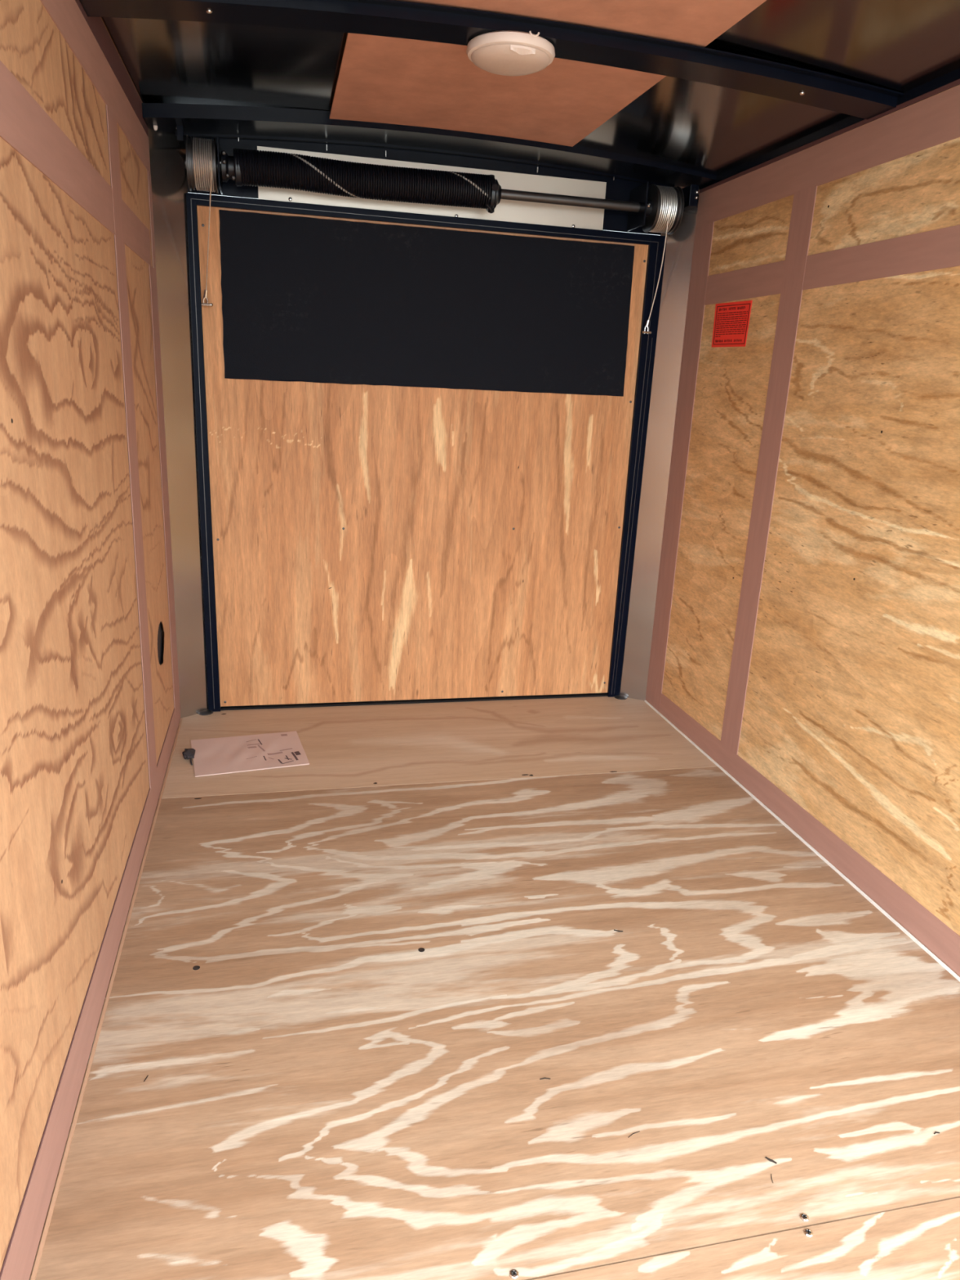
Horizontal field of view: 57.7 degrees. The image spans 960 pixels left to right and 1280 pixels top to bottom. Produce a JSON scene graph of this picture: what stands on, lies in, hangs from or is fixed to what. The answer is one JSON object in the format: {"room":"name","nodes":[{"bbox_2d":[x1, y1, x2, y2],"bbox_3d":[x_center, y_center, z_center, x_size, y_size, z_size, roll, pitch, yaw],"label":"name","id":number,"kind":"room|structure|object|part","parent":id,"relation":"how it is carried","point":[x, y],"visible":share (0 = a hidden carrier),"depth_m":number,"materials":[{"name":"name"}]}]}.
{"room":"cargo space","nodes":[
{"label":"cargo space","id":0,"kind":"room"},
{"bbox_2d":[0,0,173,1271],"bbox_3d":[-0.615,-0.212,1.323,0.013,1.600,2.260,-1,17,-13],"label":"wall","id":1,"kind":"structure","parent":0,"point":[74,780],"depth_m":1.21,"materials":[{"name":"brown wood"}]},
{"bbox_2d":[0,60,151,265],"bbox_3d":[-0.575,-0.657,1.142,0.002,0.083,2.160,-1,17,-13],"label":"trim","id":2,"kind":"structure","parent":1,"relation":"attached to","point":[24,125],"depth_m":1.23,"materials":[{"name":"brown wood"}]},
{"bbox_2d":[0,707,176,1279],"bbox_3d":[-0.631,0.514,1.489,0.002,0.105,2.160,-1,17,-13],"label":"trim","id":3,"kind":"structure","parent":1,"relation":"attached to","point":[18,1263],"depth_m":1.21,"materials":[{"name":"brown wood"}]},
{"bbox_2d":[40,0,151,174],"bbox_3d":[-0.576,-0.882,1.124,0.002,0.083,2.255,-1,17,-13],"label":"trim","id":4,"kind":"structure","parent":1,"relation":"attached to","point":[66,15],"depth_m":1.53,"materials":[{"name":"brown wood"}]},
{"bbox_2d":[30,718,182,1279],"bbox_3d":[-0.638,0.555,1.543,0.004,0.004,2.240,-1,17,-13],"label":"trim","id":5,"kind":"structure","parent":1,"relation":"attached to","point":[86,1076],"depth_m":1.30,"materials":[{"name":"brown wood"}]},
{"bbox_2d":[75,0,148,137],"bbox_3d":[-0.573,-0.948,1.104,0.002,0.054,2.255,-1,17,-13],"label":"trim","id":6,"kind":"structure","parent":1,"relation":"attached to","point":[96,25],"depth_m":1.70,"materials":[{"name":"brown wood"}]},
{"bbox_2d":[106,105,156,790],"bbox_3d":[-0.729,-0.338,1.840,0.002,1.380,0.144,-1,17,-13],"label":"trim","id":7,"kind":"structure","parent":1,"relation":"attached to","point":[112,123],"depth_m":1.81,"materials":[{"name":"brown wood"}]},
{"bbox_2d":[146,170,155,269],"bbox_3d":[-0.825,-1.051,2.191,0.002,0.221,0.058,-1,17,-13],"label":"trim","id":8,"kind":"structure","parent":1,"relation":"attached to","point":[149,186],"depth_m":2.18,"materials":[{"name":"brown wood"}]},
{"bbox_2d":[148,264,181,732],"bbox_3d":[-0.850,-0.344,2.362,0.002,1.233,0.134,-1,17,-13],"label":"trim","id":9,"kind":"structure","parent":1,"relation":"attached to","point":[153,275],"depth_m":2.33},
{"bbox_2d":[148,128,699,718],"bbox_3d":[-0.141,-0.561,2.575,1.547,1.600,0.095,-1,17,-13],"label":"wall","id":10,"kind":"structure","parent":0,"point":[168,171],"depth_m":2.46,"materials":[{"name":"white metal"}]},
{"bbox_2d":[196,205,648,706],"bbox_3d":[-0.156,-0.487,2.629,1.300,1.414,0.050,-1,17,-13],"label":"door","id":11,"kind":"structure","parent":10,"relation":"in","point":[420,436],"depth_m":2.58,"materials":[{"name":"brown wood"}]},
{"bbox_3d":[-0.112,-1.255,2.393,1.390,0.164,0.019,-1,17,-13],"label":"header plate","id":12,"kind":"part","parent":10,"relation":"part of","materials":[{"name":"black paint"}]},
{"bbox_2d":[186,192,666,711],"bbox_3d":[-0.142,-0.485,2.613,1.343,1.433,0.032,-1,17,-13],"label":"trim","id":13,"kind":"structure","parent":10,"relation":"attached to","point":[655,243],"depth_m":2.54,"materials":[{"name":"metal"}]},
{"bbox_3d":[-0.780,-0.470,2.467,0.035,1.430,0.030,-1,17,-13],"label":"frame","id":14,"kind":"part","parent":13,"relation":"part of","materials":[{"name":"black metal"}]},
{"bbox_3d":[-0.177,0.198,2.818,1.325,0.006,0.020,-1,17,-13],"label":"sill","id":15,"kind":"part","parent":13,"relation":"part of","materials":[{"name":"brown wood"}]},
{"bbox_3d":[-0.109,-1.159,2.415,1.340,0.027,0.030,-1,17,-13],"label":"frame","id":16,"kind":"part","parent":13,"relation":"part of","materials":[{"name":"metal"}]},
{"bbox_3d":[0.486,-0.497,2.759,0.052,1.430,0.030,-1,17,-13],"label":"frame","id":17,"kind":"part","parent":13,"relation":"part of","materials":[{"name":"metal"}]},
{"bbox_2d":[29,696,959,1279],"bbox_3d":[0.074,0.541,1.739,1.487,0.018,2.300,-1,17,-13],"label":"floor","id":18,"kind":"structure","parent":0,"point":[327,1095],"depth_m":1.40,"materials":[{"name":"brown wood"}]},
{"bbox_2d":[182,748,200,799],"bbox_3d":[-0.740,0.335,2.233,0.035,0.024,0.285,-4,18,-20],"label":"keys","id":19,"kind":"object","parent":18,"relation":"on","point":[188,753],"visible":1,"depth_m":2.32,"materials":[{"name":"black metal"}]},
{"bbox_2d":[192,965,199,969],"bbox_3d":[-0.494,0.570,1.517,0.012,0.001,0.012,-1,17,-13],"label":"screw","id":20,"kind":"object","parent":18,"relation":"on","point":[195,967],"visible":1,"depth_m":1.52,"materials":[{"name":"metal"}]},
{"bbox_2d":[191,731,309,777],"bbox_3d":[-0.631,0.305,2.381,0.292,0.006,0.238,-3,18,-20],"label":"envelope","id":21,"kind":"object","parent":18,"relation":"on","point":[232,754],"visible":0.99,"depth_m":2.37,"materials":[{"name":"white paper"}]},
{"bbox_2d":[417,947,424,951],"bbox_3d":[-0.107,0.566,1.594,0.012,0.001,0.012,-1,17,-13],"label":"screw","id":22,"kind":"object","parent":18,"relation":"on","point":[420,949],"visible":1,"depth_m":1.59,"materials":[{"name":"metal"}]},
{"bbox_2d":[509,1268,518,1279],"bbox_3d":[0.040,0.742,1.021,0.012,0.003,0.012,-1,17,-13],"label":"screw","id":23,"kind":"object","parent":18,"relation":"on","point":[513,1273],"visible":1,"depth_m":1.02,"materials":[{"name":"metal"}]},
{"bbox_2d":[764,1156,777,1164],"bbox_3d":[0.397,0.709,1.188,0.016,0.003,0.004,13,19,31],"label":"wood splinter","id":24,"kind":"object","parent":18,"relation":"on","point":[766,1157],"visible":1,"depth_m":1.19,"materials":[{"name":"beige wood"}]},
{"bbox_2d":[800,1213,808,1222],"bbox_3d":[0.413,0.734,1.109,0.011,0.003,0.012,-8,19,-32],"label":"screw","id":25,"kind":"object","parent":18,"relation":"on","point":[803,1216],"visible":1,"depth_m":1.11,"materials":[{"name":"metal"}]},
{"bbox_2d":[803,1227,813,1237],"bbox_3d":[0.410,0.740,1.088,0.011,0.003,0.012,-1,17,-13],"label":"screw","id":26,"kind":"object","parent":18,"relation":"on","point":[808,1233],"visible":1,"depth_m":1.09,"materials":[{"name":"metal"}]},
{"bbox_2d":[100,0,959,175],"bbox_3d":[0.141,-1.005,1.312,1.547,0.060,2.360,-1,17,-13],"label":"ceiling","id":27,"kind":"structure","parent":0,"point":[900,46],"depth_m":1.78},
{"bbox_2d":[142,102,716,187],"bbox_3d":[-0.090,-1.296,2.286,1.481,0.071,0.155,-1,17,-13],"label":"header beam","id":28,"kind":"structure","parent":27,"relation":"attached to","point":[206,121],"depth_m":2.24,"materials":[{"name":"black metal"}]},
{"bbox_2d":[176,125,699,235],"bbox_3d":[-0.074,-1.217,2.329,1.390,0.148,0.137,-1,17,-13],"label":"spring","id":29,"kind":"object","parent":28,"relation":"attached to","point":[647,207],"visible":0.99,"depth_m":2.26,"materials":[{"name":"metal"}]},
{"bbox_2d":[201,160,213,306],"bbox_3d":[-0.704,-1.035,2.238,0.030,0.330,0.142,-4,18,-21],"label":"cable","id":30,"kind":"object","parent":29,"relation":"hanging from","point":[206,291],"visible":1,"depth_m":2.27,"materials":[{"name":"metal"}]},
{"bbox_2d":[642,205,671,334],"bbox_3d":[0.516,-1.060,2.519,0.029,0.330,0.138,-1,17,-13],"label":"cable","id":31,"kind":"object","parent":29,"relation":"hanging from","point":[644,331],"visible":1,"depth_m":2.53,"materials":[{"name":"metal"}]},
{"bbox_2d":[79,0,903,119],"bbox_3d":[0.083,-1.061,1.558,1.481,0.057,0.104,-1,17,-13],"label":"bow","id":32,"kind":"object","parent":27,"relation":"attached to","point":[385,18],"visible":0.98,"depth_m":1.53,"materials":[{"name":"black paint"}]},
{"bbox_2d":[466,30,555,75],"bbox_3d":[0.055,-1.058,1.581,0.161,0.036,0.161,-1,17,-13],"label":"dome light","id":33,"kind":"object","parent":32,"relation":"attached to","point":[504,52],"visible":1,"depth_m":1.54,"materials":[{"name":"white plastic"}]},
{"bbox_2d":[329,0,766,146],"bbox_3d":[0.167,-0.992,1.236,0.628,0.012,2.200,-1,17,-13],"label":"plywood panel","id":34,"kind":"object","parent":27,"relation":"attached to","point":[381,79],"visible":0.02,"depth_m":1.81,"materials":[{"name":"brown wood"}]},
{"bbox_2d":[648,84,959,977],"bbox_3d":[0.845,-0.228,1.664,0.013,1.570,2.260,-1,17,-13],"label":"wall","id":35,"kind":"structure","parent":0,"point":[851,709],"depth_m":1.87,"materials":[{"name":"brown wood"}]},
{"bbox_2d":[645,222,714,711],"bbox_3d":[0.600,-0.479,2.671,0.002,1.449,0.120,-1,17,-13],"label":"trim","id":36,"kind":"structure","parent":35,"relation":"attached to","point":[703,238],"depth_m":2.64,"materials":[{"name":"brown wood"}]},
{"bbox_2d":[711,300,752,346],"bbox_3d":[0.671,-0.845,2.333,0.001,0.117,0.198,-1,17,-13],"label":"warning sticker","id":37,"kind":"object","parent":35,"relation":"attached to","point":[731,319],"visible":1,"depth_m":2.33,"materials":[{"name":"red paper"}]},
{"bbox_2d":[715,311,747,337],"bbox_3d":[0.671,-0.846,2.331,0.001,0.062,0.164,-1,17,-13],"label":"print","id":38,"kind":"object","parent":37,"relation":"on","point":[727,323],"depth_m":2.33,"materials":[{"name":"red paper"}]},
{"bbox_2d":[720,184,817,755],"bbox_3d":[0.713,-0.367,2.191,0.002,1.389,0.091,-1,17,-13],"label":"trim","id":39,"kind":"structure","parent":35,"relation":"attached to","point":[804,200],"depth_m":2.16,"materials":[{"name":"brown wood"}]},
{"bbox_2d":[644,700,959,982],"bbox_3d":[0.800,0.525,1.874,0.005,0.004,2.240,-1,17,-13],"label":"trim","id":40,"kind":"structure","parent":35,"relation":"attached to","point":[954,975],"depth_m":1.96,"materials":[{"name":"white metal"}]},
{"bbox_2d":[659,693,959,976],"bbox_3d":[0.815,0.499,1.827,0.002,0.074,2.160,-1,17,-13],"label":"trim","id":41,"kind":"structure","parent":35,"relation":"attached to","point":[929,930],"depth_m":1.94,"materials":[{"name":"brown wood"}]},
{"bbox_2d":[695,79,959,227],"bbox_3d":[0.871,-0.910,1.457,0.002,0.090,2.255,-1,17,-13],"label":"trim","id":42,"kind":"structure","parent":35,"relation":"attached to","point":[935,120],"depth_m":1.86,"materials":[{"name":"brown wood"}]},
{"bbox_2d":[698,67,959,190],"bbox_3d":[0.874,-0.978,1.437,0.003,0.033,2.255,-1,17,-13],"label":"trim","id":43,"kind":"structure","parent":35,"relation":"attached to","point":[954,75],"depth_m":1.91,"materials":[{"name":"black paint"}]},
{"bbox_2d":[704,224,959,305],"bbox_3d":[0.872,-0.683,1.476,0.002,0.077,2.160,-1,17,-13],"label":"trim","id":44,"kind":"structure","parent":35,"relation":"attached to","point":[936,249],"depth_m":1.83,"materials":[{"name":"brown wood"}]}
]}

